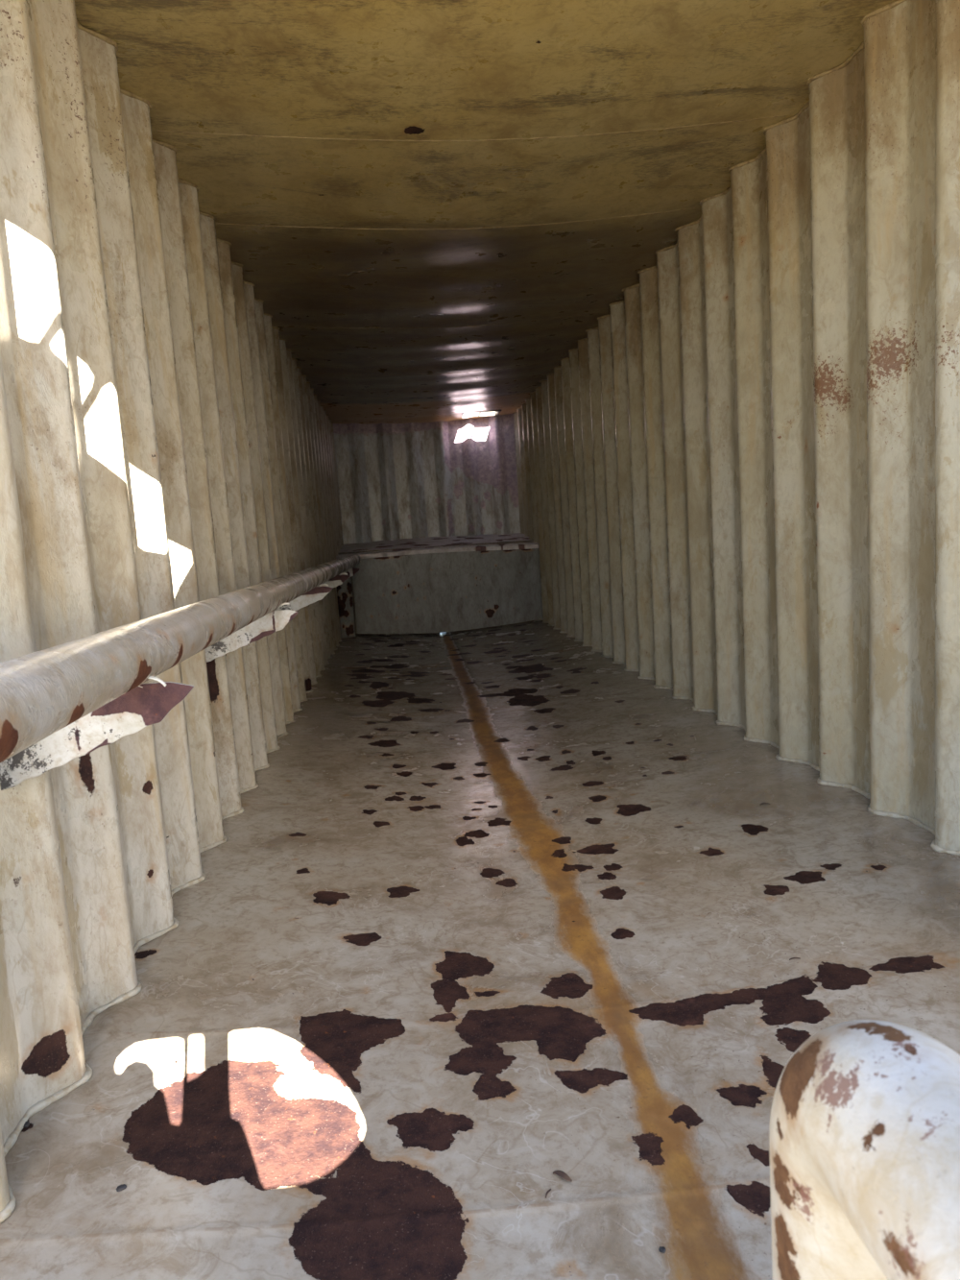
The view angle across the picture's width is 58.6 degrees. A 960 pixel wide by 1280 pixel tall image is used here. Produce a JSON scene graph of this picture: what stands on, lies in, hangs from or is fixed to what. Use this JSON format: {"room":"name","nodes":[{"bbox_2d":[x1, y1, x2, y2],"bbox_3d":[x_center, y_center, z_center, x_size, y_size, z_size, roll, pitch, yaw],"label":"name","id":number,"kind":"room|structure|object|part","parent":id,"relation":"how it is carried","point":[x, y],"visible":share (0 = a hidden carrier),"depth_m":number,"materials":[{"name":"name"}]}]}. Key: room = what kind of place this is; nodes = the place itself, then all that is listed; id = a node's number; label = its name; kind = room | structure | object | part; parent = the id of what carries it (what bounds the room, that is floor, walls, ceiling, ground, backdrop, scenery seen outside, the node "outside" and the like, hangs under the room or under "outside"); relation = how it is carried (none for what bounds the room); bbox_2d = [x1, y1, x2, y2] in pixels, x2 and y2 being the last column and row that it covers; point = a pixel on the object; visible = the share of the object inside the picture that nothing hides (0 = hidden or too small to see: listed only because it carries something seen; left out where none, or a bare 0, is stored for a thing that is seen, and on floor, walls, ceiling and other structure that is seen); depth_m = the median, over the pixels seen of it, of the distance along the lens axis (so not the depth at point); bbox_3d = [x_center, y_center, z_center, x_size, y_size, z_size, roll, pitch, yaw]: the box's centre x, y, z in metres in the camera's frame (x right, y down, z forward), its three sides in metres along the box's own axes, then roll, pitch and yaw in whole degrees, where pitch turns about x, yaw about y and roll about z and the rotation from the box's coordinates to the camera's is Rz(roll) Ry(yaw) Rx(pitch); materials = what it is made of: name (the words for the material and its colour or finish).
{"room":"shipping container interior","nodes":[
{"label":"shipping container interior","id":0,"kind":"room"},
{"bbox_2d":[0,0,343,1223],"bbox_3d":[-1.397,-0.935,6.270,0.116,2.705,10.483,-4,7,-5],"label":"wall","id":1,"kind":"structure","parent":0,"point":[163,448],"depth_m":2.40,"materials":[{"name":"metal"}]},
{"bbox_2d":[0,554,361,790],"bbox_3d":[-1.092,0.004,5.500,0.397,0.959,9.379,-4,7,-5],"label":"handrail","id":2,"kind":"object","parent":1,"relation":"attached to","point":[60,704],"visible":0.99,"depth_m":1.67,"materials":[{"name":"metal"}]},
{"bbox_3d":[-1.569,-0.368,9.908,0.200,0.683,0.012,-4,7,-5],"label":"post","id":3,"kind":"part","parent":2,"relation":"part of","materials":[{"name":"metal"}]},
{"bbox_2d":[333,413,520,544],"bbox_3d":[-0.685,-2.154,11.439,2.600,1.630,0.070,-4,7,-5],"label":"wall","id":4,"kind":"structure","parent":0,"point":[410,480],"depth_m":11.45,"materials":[{"name":"metal"}]},
{"bbox_2d":[336,532,538,559],"bbox_3d":[-0.569,-1.208,10.901,2.520,0.216,1.374,-4,7,-5],"label":"trim","id":5,"kind":"structure","parent":4,"relation":"attached to","point":[422,543],"depth_m":10.69,"materials":[{"name":"paint"}]},
{"bbox_2d":[351,548,543,633],"bbox_3d":[-0.364,-0.591,10.332,2.300,0.988,0.014,-4,7,-5],"label":"wall","id":6,"kind":"structure","parent":0,"point":[443,591],"depth_m":10.33,"materials":[{"name":"metal"}]},
{"bbox_2d":[338,539,533,633],"bbox_3d":[-0.485,-0.542,10.498,2.560,1.220,0.020,-4,7,-5],"label":"trim","id":7,"kind":"structure","parent":6,"relation":"attached to","point":[528,541],"depth_m":10.42,"materials":[{"name":"metal"}]},
{"bbox_2d":[0,619,959,1279],"bbox_3d":[0.020,0.466,5.410,2.550,0.077,10.350,-4,7,-5],"label":"floor","id":8,"kind":"structure","parent":0,"point":[497,910],"depth_m":2.13,"materials":[{"name":"paint"}]},
{"bbox_2d":[23,1121,29,1127],"bbox_3d":[-0.886,0.945,1.667,0.014,0.006,0.015,-6,7,-16],"label":"chip","id":9,"kind":"object","parent":8,"relation":"on","point":[27,1123],"visible":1,"depth_m":1.66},
{"bbox_2d":[115,1183,126,1191],"bbox_3d":[-0.633,0.966,1.508,0.018,0.006,0.011,-7,8,-28],"label":"chip","id":10,"kind":"object","parent":8,"relation":"on","point":[121,1187],"visible":1,"depth_m":1.51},
{"bbox_2d":[553,1170,572,1182],"bbox_3d":[0.148,0.963,1.536,0.040,0.006,0.013,3,10,45],"label":"dry leaf","id":11,"kind":"object","parent":8,"relation":"on","point":[561,1173],"visible":1,"depth_m":1.53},
{"bbox_2d":[658,1246,666,1253],"bbox_3d":[0.293,0.980,1.375,0.011,0.005,0.012,-6,7,-16],"label":"chip","id":12,"kind":"object","parent":8,"relation":"on","point":[662,1249],"visible":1,"depth_m":1.37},
{"bbox_2d":[769,1019,959,1279],"bbox_3d":[0.380,0.726,0.082,0.138,0.748,1.424,-4,7,-5],"label":"pipe rail","id":13,"kind":"object","parent":8,"relation":"on","point":[864,1131],"visible":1,"depth_m":0.59,"materials":[{"name":"metal"}]},
{"bbox_2d":[74,0,897,423],"bbox_3d":[-0.256,-2.313,6.218,2.580,0.076,10.480,-4,7,-5],"label":"ceiling","id":14,"kind":"structure","parent":0,"point":[431,205],"depth_m":3.42,"materials":[{"name":"paint"}]},
{"bbox_2d":[461,410,501,417],"bbox_3d":[0.003,-2.949,11.076,0.505,0.050,0.410,-4,7,-5],"label":"ceiling light","id":15,"kind":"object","parent":14,"relation":"attached to","point":[494,412],"depth_m":11.24,"materials":[{"name":"metal"}]},
{"bbox_2d":[512,0,959,856],"bbox_3d":[1.041,-1.118,6.478,0.104,2.705,10.480,-4,7,-5],"label":"wall","id":16,"kind":"structure","parent":0,"point":[740,491],"depth_m":3.53,"materials":[{"name":"metal"}]}
]}

